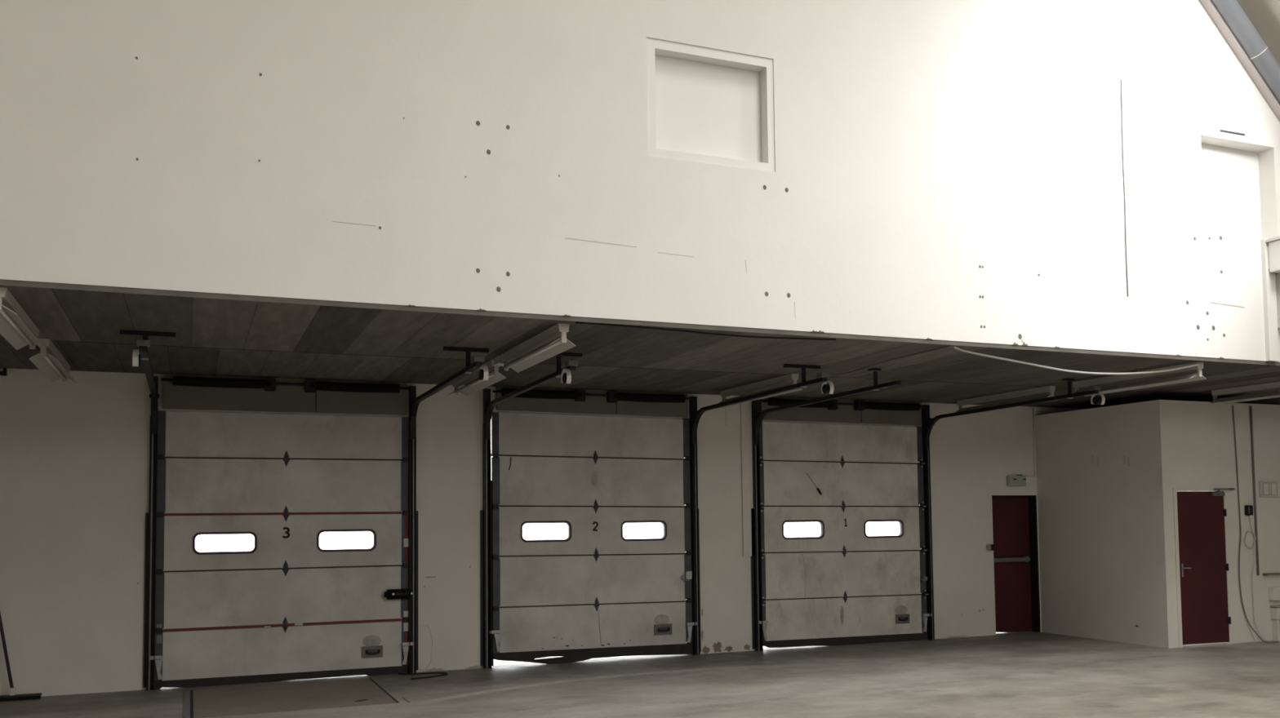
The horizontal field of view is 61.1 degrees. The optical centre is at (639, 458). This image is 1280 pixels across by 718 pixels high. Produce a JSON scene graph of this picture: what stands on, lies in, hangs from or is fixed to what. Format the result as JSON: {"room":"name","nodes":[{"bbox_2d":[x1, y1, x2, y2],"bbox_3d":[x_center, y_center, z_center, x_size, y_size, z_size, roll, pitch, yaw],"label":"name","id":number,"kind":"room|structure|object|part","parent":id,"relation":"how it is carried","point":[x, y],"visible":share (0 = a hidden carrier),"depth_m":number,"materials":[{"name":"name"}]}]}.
{"room":"distribution center","nodes":[
{"label":"distribution center","id":0,"kind":"room"},
{"bbox_2d":[0,368,1084,696],"bbox_3d":[-2.438,0.837,13.286,23.700,3.483,0.212,1,-3,-23],"label":"wall","id":1,"kind":"structure","parent":0,"point":[74,458],"depth_m":13.03,"materials":[{"name":"white paint"}]},
{"bbox_2d":[0,368,7,376],"bbox_3d":[-6.760,-0.916,11.449,0.130,0.075,0.080,1,-3,-23],"label":"clamp","id":2,"kind":"object","parent":1,"relation":"attached to","point":[3,373],"visible":1,"depth_m":11.44,"materials":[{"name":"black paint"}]},
{"bbox_2d":[120,329,175,690],"bbox_3d":[-4.709,0.699,10.421,0.440,3.471,3.365,1,-3,-23],"label":"door track","id":3,"kind":"object","parent":1,"relation":"attached to","point":[153,381],"visible":1,"depth_m":11.88,"materials":[{"name":"black metal"}]},
{"bbox_3d":[-5.358,-0.689,11.974,0.100,0.430,0.158,1,-3,-23],"label":"bearing plate","id":4,"kind":"part","parent":3,"relation":"part of","materials":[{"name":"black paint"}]},
{"bbox_2d":[149,373,413,689],"bbox_3d":[-4.040,0.806,12.459,2.879,3.469,0.163,1,-3,-23],"label":"door","id":5,"kind":"structure","parent":1,"relation":"in","point":[287,607],"depth_m":12.44,"materials":[{"name":"white metal"}]},
{"bbox_3d":[-5.272,1.980,11.894,0.053,0.090,0.009,1,-3,-23],"label":"latch plate","id":6,"kind":"part","parent":5,"relation":"part of","materials":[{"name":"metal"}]},
{"bbox_3d":[-4.045,2.181,12.423,2.609,0.538,0.053,1,-3,-23],"label":"panel","id":7,"kind":"part","parent":5,"relation":"part of","materials":[{"name":"white metal"}]},
{"bbox_3d":[-4.051,1.583,12.456,2.609,0.625,0.053,1,-3,-23],"label":"panel","id":8,"kind":"part","parent":5,"relation":"part of","materials":[{"name":"white metal"}]},
{"bbox_3d":[-4.058,0.950,12.491,2.609,0.610,0.053,1,-3,-23],"label":"panel","id":9,"kind":"part","parent":5,"relation":"part of","materials":[{"name":"white metal"}]},
{"bbox_3d":[-4.065,0.320,12.526,2.609,0.618,0.053,1,-3,-23],"label":"panel","id":10,"kind":"part","parent":5,"relation":"part of","materials":[{"name":"white metal"}]},
{"bbox_3d":[-4.072,-0.259,12.558,2.609,0.508,0.053,1,-3,-23],"label":"panel","id":11,"kind":"part","parent":5,"relation":"part of","materials":[{"name":"white metal"}]},
{"bbox_2d":[161,376,409,393],"bbox_3d":[-4.023,-0.841,12.485,2.720,0.140,0.108,1,-3,-23],"label":"shaft","id":12,"kind":"object","parent":5,"relation":"attached to","point":[268,384],"visible":1,"depth_m":12.39,"materials":[{"name":"black paint"}]},
{"bbox_3d":[-3.917,1.900,12.451,0.090,0.030,0.008,1,-3,-23],"label":"tag plate","id":13,"kind":"part","parent":5,"relation":"part of","materials":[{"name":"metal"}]},
{"bbox_3d":[-3.151,2.272,12.764,0.245,0.135,0.012,1,-3,-23],"label":"handle plate","id":14,"kind":"part","parent":5,"relation":"part of","materials":[{"name":"grey metal"}]},
{"bbox_3d":[-2.861,1.606,12.856,0.335,0.120,0.065,1,-3,-23],"label":"latch lever","id":15,"kind":"part","parent":5,"relation":"part of","materials":[{"name":"black paint"}]},
{"bbox_3d":[-2.788,1.855,12.934,0.062,0.080,0.009,1,-3,-23],"label":"latch plate","id":16,"kind":"part","parent":5,"relation":"part of","materials":[{"name":"metal"}]},
{"bbox_3d":[-2.786,2.004,12.926,0.062,0.100,0.009,1,-3,-23],"label":"latch plate","id":17,"kind":"part","parent":5,"relation":"part of","materials":[{"name":"metal"}]},
{"bbox_3d":[-2.797,1.006,12.982,0.062,0.100,0.009,1,-3,-23],"label":"latch plate","id":18,"kind":"part","parent":5,"relation":"part of","materials":[{"name":"metal"}]},
{"bbox_2d":[408,346,488,673],"bbox_3d":[-2.123,0.730,11.494,0.440,3.471,3.365,1,-3,-23],"label":"door track","id":19,"kind":"object","parent":1,"relation":"attached to","point":[414,402],"visible":1,"depth_m":12.98,"materials":[{"name":"black metal"}]},
{"bbox_3d":[-2.735,-0.658,13.062,0.100,0.430,0.158,1,-3,-23],"label":"bearing plate","id":20,"kind":"part","parent":19,"relation":"part of","materials":[{"name":"black paint"}]},
{"bbox_2d":[480,352,582,668],"bbox_3d":[-1.236,0.741,11.862,0.440,3.471,3.365,1,-3,-23],"label":"door track","id":21,"kind":"object","parent":1,"relation":"attached to","point":[565,374],"visible":0.98,"depth_m":13.32,"materials":[{"name":"black metal"}]},
{"bbox_3d":[-1.885,-0.648,13.415,0.100,0.430,0.158,1,-3,-23],"label":"bearing plate","id":22,"kind":"part","parent":21,"relation":"part of","materials":[{"name":"black paint"}]},
{"bbox_2d":[489,386,697,666],"bbox_3d":[-0.575,0.849,13.928,2.804,3.469,0.105,1,-3,-23],"label":"door","id":23,"kind":"structure","parent":1,"relation":"in","point":[595,592],"depth_m":13.89,"materials":[{"name":"white metal"}]},
{"bbox_3d":[-0.597,-0.288,14.004,2.534,0.555,0.053,1,-3,-23],"label":"panel","id":24,"kind":"part","parent":23,"relation":"part of","materials":[{"name":"white metal"}]},
{"bbox_3d":[-0.583,0.926,13.937,2.534,0.630,0.053,1,-3,-23],"label":"panel","id":25,"kind":"part","parent":23,"relation":"part of","materials":[{"name":"white metal"}]},
{"bbox_3d":[-0.590,0.300,13.972,2.534,0.639,0.053,1,-3,-23],"label":"panel","id":26,"kind":"part","parent":23,"relation":"part of","materials":[{"name":"white metal"}]},
{"bbox_3d":[-0.576,1.550,13.902,2.534,0.636,0.053,1,-3,-23],"label":"panel","id":27,"kind":"part","parent":23,"relation":"part of","materials":[{"name":"white metal"}]},
{"bbox_2d":[493,388,693,403],"bbox_3d":[-0.560,-0.799,13.922,2.720,0.140,0.108,1,-3,-23],"label":"shaft","id":28,"kind":"object","parent":23,"relation":"attached to","point":[612,397],"visible":0.88,"depth_m":13.95,"materials":[{"name":"black paint"}]},
{"bbox_3d":[-0.570,2.144,13.869,2.534,0.570,0.053,1,-3,-23],"label":"panel","id":29,"kind":"part","parent":23,"relation":"part of","materials":[{"name":"white metal"}]},
{"bbox_3d":[0.303,2.236,14.202,0.255,0.140,0.012,1,-3,-23],"label":"handle plate","id":30,"kind":"part","parent":23,"relation":"part of","materials":[{"name":"grey metal"}]},
{"bbox_2d":[740,401,754,556],"bbox_3d":[1.462,0.235,14.826,0.160,2.190,0.031,1,-3,-23],"label":"strip","id":31,"kind":"object","parent":1,"relation":"attached to","point":[746,407],"visible":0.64,"depth_m":14.81,"materials":[{"name":"white paint"}]},
{"bbox_2d":[688,364,834,655],"bbox_3d":[1.336,0.772,12.930,0.440,3.471,3.365,1,-3,-23],"label":"door track","id":32,"kind":"object","parent":1,"relation":"attached to","point":[695,415],"visible":1,"depth_m":14.38,"materials":[{"name":"black metal"}]},
{"bbox_3d":[0.724,-0.616,14.498,0.100,0.430,0.158,1,-3,-23],"label":"bearing plate","id":33,"kind":"part","parent":32,"relation":"part of","materials":[{"name":"black paint"}]},
{"bbox_2d":[751,368,901,651],"bbox_3d":[2.205,0.783,13.318,0.136,3.471,3.314,1,-3,-23],"label":"door track","id":34,"kind":"object","parent":1,"relation":"attached to","point":[757,417],"visible":0.98,"depth_m":14.76,"materials":[{"name":"black metal"}]},
{"bbox_3d":[1.591,-0.606,14.858,0.100,0.430,0.158,1,-3,-23],"label":"bearing plate","id":35,"kind":"part","parent":34,"relation":"part of","materials":[{"name":"black paint"}]},
{"bbox_2d":[759,396,931,648],"bbox_3d":[2.892,0.890,15.367,2.855,3.468,0.105,1,-3,-23],"label":"door","id":36,"kind":"structure","parent":1,"relation":"in","point":[842,585],"depth_m":15.34,"materials":[{"name":"white metal"}]},
{"bbox_3d":[2.871,-0.222,15.442,2.585,0.549,0.053,1,-3,-23],"label":"panel","id":37,"kind":"part","parent":36,"relation":"part of","materials":[{"name":"white metal"}]},
{"bbox_3d":[2.878,0.363,15.409,2.585,0.632,0.053,1,-3,-23],"label":"panel","id":38,"kind":"part","parent":36,"relation":"part of","materials":[{"name":"white metal"}]},
{"bbox_3d":[2.885,0.996,15.374,2.585,0.644,0.053,1,-3,-23],"label":"panel","id":39,"kind":"part","parent":36,"relation":"part of","materials":[{"name":"white metal"}]},
{"bbox_3d":[2.892,1.635,15.339,2.585,0.644,0.053,1,-3,-23],"label":"panel","id":40,"kind":"part","parent":36,"relation":"part of","materials":[{"name":"white metal"}]},
{"bbox_2d":[761,398,925,411],"bbox_3d":[2.922,-0.758,15.367,2.720,0.140,0.108,1,-3,-23],"label":"shaft","id":41,"kind":"object","parent":36,"relation":"attached to","point":[860,406],"visible":0.88,"depth_m":15.41,"materials":[{"name":"black paint"}]},
{"bbox_3d":[2.898,2.236,15.306,2.585,0.568,0.053,1,-3,-23],"label":"panel","id":42,"kind":"part","parent":36,"relation":"part of","materials":[{"name":"white metal"}]},
{"bbox_3d":[3.787,2.311,15.646,0.240,0.135,0.012,1,-3,-23],"label":"handle plate","id":43,"kind":"part","parent":36,"relation":"part of","materials":[{"name":"grey metal"}]},
{"bbox_2d":[986,544,995,550],"bbox_3d":[5.274,1.336,16.325,0.115,0.090,0.065,1,-3,-23],"label":"box","id":44,"kind":"object","parent":1,"relation":"attached to","point":[988,547],"visible":1,"depth_m":16.30,"materials":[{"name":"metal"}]},
{"bbox_2d":[921,378,1105,639],"bbox_3d":[4.857,0.814,14.391,0.137,3.471,3.365,1,-3,-23],"label":"door track","id":45,"kind":"object","parent":1,"relation":"attached to","point":[926,425],"visible":1,"depth_m":15.83,"materials":[{"name":"black metal"}]},
{"bbox_3d":[4.219,-0.575,15.948,0.100,0.430,0.158,1,-3,-23],"label":"bearing plate","id":46,"kind":"part","parent":45,"relation":"part of","materials":[{"name":"black paint"}]},
{"bbox_2d":[991,495,1040,632],"bbox_3d":[5.700,1.616,16.629,0.859,2.100,0.199,1,-3,-23],"label":"door","id":47,"kind":"structure","parent":1,"relation":"in","point":[1015,522],"depth_m":16.71,"materials":[{"name":"red paint"}]},
{"bbox_2d":[1006,475,1026,486],"bbox_3d":[5.756,0.333,16.589,0.345,0.170,0.057,1,-3,-23],"label":"exit sign","id":48,"kind":"object","parent":1,"relation":"attached to","point":[1018,480],"visible":1,"depth_m":16.56,"materials":[{"name":"white plastic"}]},
{"bbox_2d":[1026,408,1035,476],"bbox_3d":[6.004,-0.255,16.746,0.220,1.059,0.019,1,-3,-23],"label":"conduit","id":49,"kind":"object","parent":1,"relation":"attached to","point":[1033,408],"visible":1,"depth_m":16.77,"materials":[{"name":"grey metal"}]},
{"bbox_2d":[0,0,1279,362],"bbox_3d":[-0.781,-7.236,9.527,23.700,12.110,0.244,1,-3,-23],"label":"wall","id":50,"kind":"structure","parent":0,"point":[945,170],"depth_m":9.52,"materials":[{"name":"white paint"}]},
{"bbox_3d":[0.596,-3.159,9.889,1.250,1.040,0.100,1,-3,-23],"label":"niche panel","id":51,"kind":"part","parent":50,"relation":"part of","materials":[{"name":"white paint"}]},
{"bbox_2d":[646,37,774,172],"bbox_3d":[0.630,-3.167,9.802,1.273,1.064,0.088,1,-3,-23],"label":"frame","id":52,"kind":"object","parent":50,"relation":"attached to","point":[765,65],"visible":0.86,"depth_m":9.79,"materials":[{"name":"white paint"}]},
{"bbox_2d":[1120,80,1128,297],"bbox_3d":[5.185,-2.902,11.612,0.031,2.359,0.011,1,-3,-23],"label":"cable","id":53,"kind":"object","parent":50,"relation":"attached to","point":[1121,80],"visible":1,"depth_m":11.61,"materials":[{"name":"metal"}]},
{"bbox_3d":[6.721,-3.047,12.502,1.190,1.130,0.035,1,-3,-23],"label":"niche panel","id":54,"kind":"part","parent":50,"relation":"part of","materials":[{"name":"white paint"}]},
{"bbox_2d":[1199,0,1279,121],"bbox_3d":[5.122,-6.474,11.752,10.326,10.326,0.099,1,-3,-23],"label":"trim","id":55,"kind":"structure","parent":50,"relation":"attached to","point":[1208,5],"depth_m":12.35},
{"bbox_2d":[1211,0,1279,103],"bbox_3d":[5.146,-6.632,11.664,10.448,10.448,0.216,1,-3,-23],"label":"tube","id":56,"kind":"object","parent":50,"relation":"attached to","point":[1231,11],"visible":1,"depth_m":12.21,"materials":[{"name":"metal"}]},
{"bbox_2d":[1260,239,1279,361],"bbox_3d":[7.169,-1.802,12.355,0.148,1.393,0.060,1,-3,-23],"label":"pilaster","id":57,"kind":"object","parent":50,"relation":"attached to","point":[1271,335],"visible":0.86,"depth_m":12.32,"materials":[{"name":"white paint"}]},
{"bbox_2d":[1265,235,1279,328],"bbox_3d":[7.554,-1.994,12.369,0.850,0.995,0.329,1,-3,-23],"label":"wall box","id":58,"kind":"object","parent":50,"relation":"attached to","point":[1273,248],"visible":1,"depth_m":12.30,"materials":[{"name":"white metal"}]},
{"bbox_3d":[7.558,-2.478,12.373,0.850,0.030,0.280,1,-3,-23],"label":"lid","id":59,"kind":"part","parent":58,"relation":"part of","materials":[{"name":"white metal"}]},
{"bbox_3d":[7.563,-2.288,12.369,0.800,0.340,0.250,1,-3,-23],"label":"casing","id":60,"kind":"part","parent":58,"relation":"part of","materials":[{"name":"white metal"}]},
{"bbox_3d":[7.326,-1.804,12.377,0.060,0.620,0.119,1,-3,-23],"label":"support post","id":61,"kind":"part","parent":58,"relation":"part of","materials":[{"name":"white metal"}]},
{"bbox_2d":[0,279,1279,408],"bbox_3d":[-1.598,-1.145,11.319,23.700,0.242,4.830,1,-3,-23],"label":"ceiling","id":62,"kind":"structure","parent":0,"point":[220,335],"depth_m":10.87,"materials":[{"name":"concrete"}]},
{"bbox_2d":[0,287,47,351],"bbox_3d":[-4.836,-1.058,8.422,0.230,0.182,1.840,1,-3,-23],"label":"light fixture","id":63,"kind":"object","parent":62,"relation":"attached to","point":[16,326],"visible":1,"depth_m":8.38,"materials":[{"name":"white metal"}]},
{"bbox_2d":[28,338,76,383],"bbox_3d":[-5.682,-0.931,10.536,0.230,0.182,1.840,1,-3,-23],"label":"light fixture","id":64,"kind":"object","parent":62,"relation":"attached to","point":[51,363],"visible":0.96,"depth_m":10.30,"materials":[{"name":"white metal"}]},
{"bbox_2d":[447,360,506,396],"bbox_3d":[-1.841,-0.886,12.108,0.230,0.182,1.840,1,-3,-23],"label":"light fixture","id":65,"kind":"object","parent":62,"relation":"attached to","point":[494,377],"visible":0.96,"depth_m":12.09,"materials":[{"name":"white metal"}]},
{"bbox_2d":[493,355,511,366],"bbox_3d":[-1.409,-0.998,11.069,0.140,0.083,0.200,1,-3,-23],"label":"junction box","id":66,"kind":"object","parent":62,"relation":"attached to","point":[498,362],"visible":0.62,"depth_m":11.01,"materials":[{"name":"white plastic"}]},
{"bbox_2d":[496,323,575,373],"bbox_3d":[-0.998,-1.008,10.080,0.230,0.182,1.840,1,-3,-23],"label":"light fixture","id":67,"kind":"object","parent":62,"relation":"attached to","point":[562,344],"visible":1,"depth_m":9.92,"materials":[{"name":"white metal"}]},
{"bbox_2d":[575,322,835,340],"bbox_3d":[0.625,-1.129,9.744,2.602,0.014,0.138,1,-3,-23],"label":"cable","id":68,"kind":"object","parent":62,"relation":"attached to","point":[575,322],"visible":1,"depth_m":9.73,"materials":[{"name":"black paint"}]},
{"bbox_2d":[719,373,802,405],"bbox_3d":[1.456,-0.847,13.476,0.230,0.182,1.840,1,-3,-23],"label":"light fixture","id":69,"kind":"object","parent":62,"relation":"attached to","point":[791,377],"visible":0.56,"depth_m":13.34,"materials":[{"name":"white metal"}]},
{"bbox_2d":[955,386,1057,412],"bbox_3d":[5.011,-0.804,14.952,0.230,0.182,1.840,1,-3,-23],"label":"light fixture","id":70,"kind":"object","parent":62,"relation":"attached to","point":[1051,389],"visible":0.7,"depth_m":14.85,"materials":[{"name":"white metal"}]},
{"bbox_2d":[952,346,1199,374],"bbox_3d":[4.621,-0.995,11.377,3.342,0.194,0.106,1,-3,-23],"label":"cable","id":71,"kind":"object","parent":62,"relation":"hanging from","point":[953,347],"visible":1,"depth_m":11.35,"materials":[{"name":"grey plastic"}]},
{"bbox_2d":[1072,362,1206,396],"bbox_3d":[5.870,-0.928,12.887,0.230,0.182,1.840,1,-3,-23],"label":"light fixture","id":72,"kind":"object","parent":62,"relation":"attached to","point":[1197,376],"visible":0.8,"depth_m":12.74,"materials":[{"name":"white metal"}]},
{"bbox_2d":[1210,382,1279,404],"bbox_3d":[8.218,-0.891,14.012,0.230,0.182,1.840,1,-3,-23],"label":"light fixture","id":73,"kind":"object","parent":62,"relation":"attached to","point":[1215,393],"visible":1,"depth_m":14.37,"materials":[{"name":"white metal"}]},
{"bbox_2d":[0,631,1279,717],"bbox_3d":[2.628,1.936,1.047,24.100,0.200,26.530,1,-3,-23],"label":"floor","id":74,"kind":"structure","parent":0,"point":[1020,675],"depth_m":11.59,"materials":[{"name":"concrete"}]},
{"bbox_2d":[0,612,42,702],"bbox_3d":[-6.530,1.755,11.316,0.550,1.503,0.186,1,-3,-23],"label":"push broom","id":75,"kind":"object","parent":74,"relation":"on","point":[12,696],"visible":1,"depth_m":11.24,"materials":[{"name":"grey"}]},
{"bbox_3d":[-6.649,1.718,11.282,0.325,1.431,0.030,-1,-3,4],"label":"broom handle","id":76,"kind":"part","parent":75,"relation":"part of","materials":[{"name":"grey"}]},
{"bbox_2d":[9,687,16,695],"bbox_3d":[-6.492,2.414,11.229,0.050,0.085,0.050,1,-3,-23],"label":"socket","id":77,"kind":"object","parent":75,"relation":"attached to","point":[12,691],"depth_m":11.21,"materials":[{"name":"grey plastic"}]},
{"bbox_2d":[182,678,410,717],"bbox_3d":[-3.538,2.458,11.104,2.090,0.008,2.260,1,-3,-23],"label":"dock leveler","id":78,"kind":"object","parent":74,"relation":"on","point":[239,700],"visible":1,"depth_m":11.16,"materials":[{"name":"metal"}]},
{"bbox_2d":[398,672,448,679],"bbox_3d":[-2.510,2.527,12.671,0.541,0.019,0.487,1,-3,-23],"label":"cable","id":79,"kind":"object","parent":74,"relation":"on","point":[444,673],"visible":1,"depth_m":12.77,"materials":[{"name":"black paint"}]},
{"bbox_2d":[1268,586,1279,640],"bbox_3d":[9.109,2.185,15.299,0.520,0.740,0.110,1,-3,-23],"label":"meter box","id":80,"kind":"object","parent":74,"relation":"on","point":[1273,593],"visible":1,"depth_m":15.22,"materials":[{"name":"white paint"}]},
{"bbox_2d":[1034,400,1159,647],"bbox_3d":[6.628,0.938,15.750,0.144,3.335,2.206,1,-3,-23],"label":"wall","id":81,"kind":"structure","parent":0,"point":[1098,570],"depth_m":15.62,"materials":[{"name":"white paint"}]},
{"bbox_2d":[1151,400,1279,648],"bbox_3d":[8.215,0.891,15.140,2.600,3.345,0.140,1,-3,-23],"label":"wall","id":82,"kind":"structure","parent":0,"point":[1193,444],"depth_m":15.06,"materials":[{"name":"white paint"}]},
{"bbox_2d":[1172,488,1235,648],"bbox_3d":[7.725,1.472,14.804,1.090,2.140,0.110,1,-3,-23],"label":"door","id":83,"kind":"structure","parent":82,"relation":"in","point":[1200,514],"depth_m":14.79,"materials":[{"name":"red paint"}]},
{"bbox_3d":[7.370,1.506,14.632,0.118,0.180,0.057,1,-3,-23],"label":"lever handle","id":84,"kind":"part","parent":83,"relation":"part of","materials":[{"name":"metal"}]},
{"bbox_3d":[8.044,0.446,14.979,0.390,0.080,0.075,1,-3,-23],"label":"closer arm","id":85,"kind":"part","parent":83,"relation":"part of","materials":[{"name":"metal"}]},
{"bbox_2d":[1244,505,1253,515],"bbox_3d":[8.512,0.722,15.164,0.107,0.140,0.064,1,-3,-23],"label":"switch box","id":86,"kind":"object","parent":82,"relation":"attached to","point":[1248,508],"visible":1,"depth_m":15.14,"materials":[{"name":"black paint"}]},
{"bbox_2d":[1244,515,1266,641],"bbox_3d":[8.557,1.666,15.126,0.272,1.753,0.069,0,-3,-9],"label":"coiled cable","id":87,"kind":"object","parent":86,"relation":"hanging from","point":[1254,535],"visible":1,"depth_m":15.13,"materials":[{"name":"grey plastic"}]},
{"bbox_2d":[1249,405,1259,575],"bbox_3d":[8.637,0.445,15.249,0.037,2.380,0.029,1,-3,-23],"label":"pipe","id":88,"kind":"object","parent":82,"relation":"attached to","point":[1251,406],"visible":1,"depth_m":15.24,"materials":[{"name":"grey metal"}]},
{"bbox_2d":[1231,405,1278,643],"bbox_3d":[8.541,0.898,15.086,0.498,3.302,0.063,-1,-3,4],"label":"hanging cable","id":89,"kind":"object","parent":82,"relation":"hanging from","point":[1232,406],"visible":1,"depth_m":15.09,"materials":[{"name":"grey plastic"}]},
{"bbox_2d":[1258,481,1279,497],"bbox_3d":[8.910,0.430,15.351,0.365,0.215,0.056,1,-3,-23],"label":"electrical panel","id":90,"kind":"object","parent":82,"relation":"attached to","point":[1267,489],"visible":1,"depth_m":15.31,"materials":[{"name":"white paint"}]},
{"bbox_3d":[8.825,0.427,15.289,0.130,0.185,0.006,1,-3,-23],"label":"door","id":91,"kind":"part","parent":90,"relation":"part of","materials":[{"name":"paint"}]},
{"bbox_3d":[8.971,0.429,15.349,0.125,0.185,0.006,1,-3,-23],"label":"door","id":92,"kind":"part","parent":90,"relation":"part of","materials":[{"name":"paint"}]},
{"bbox_2d":[1262,573,1279,576],"bbox_3d":[9.080,1.627,15.339,0.735,0.042,0.076,1,-3,-23],"label":"wall rail","id":93,"kind":"object","parent":82,"relation":"attached to","point":[1264,574],"visible":1,"depth_m":15.22,"materials":[{"name":"grey"}]},
{"bbox_2d":[1234,397,1279,404],"bbox_3d":[13.627,-0.126,5.781,0.200,4.200,26.600,1,-3,-23],"label":"wall","id":94,"kind":"structure","parent":0,"point":[1271,401],"depth_m":16.05,"materials":[{"name":"white paint"}]},
{"bbox_2d":[1236,0,1279,65],"bbox_3d":[8.964,-7.961,1.962,11.885,11.885,21.864,1,-3,-23],"label":"ceiling","id":95,"kind":"structure","parent":0,"point":[1264,15],"depth_m":12.35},
{"label":"outside","id":96,"kind":"structure","parent":0,"visible":0},
{"bbox_2d":[493,632,1002,665],"bbox_3d":[-9.413,3.990,35.615,90.000,0.196,46.670,1,-3,-23],"label":"ground","id":97,"kind":"structure","parent":96,"point":[495,662],"depth_m":13.91,"materials":[{"name":"concrete"}]}
]}

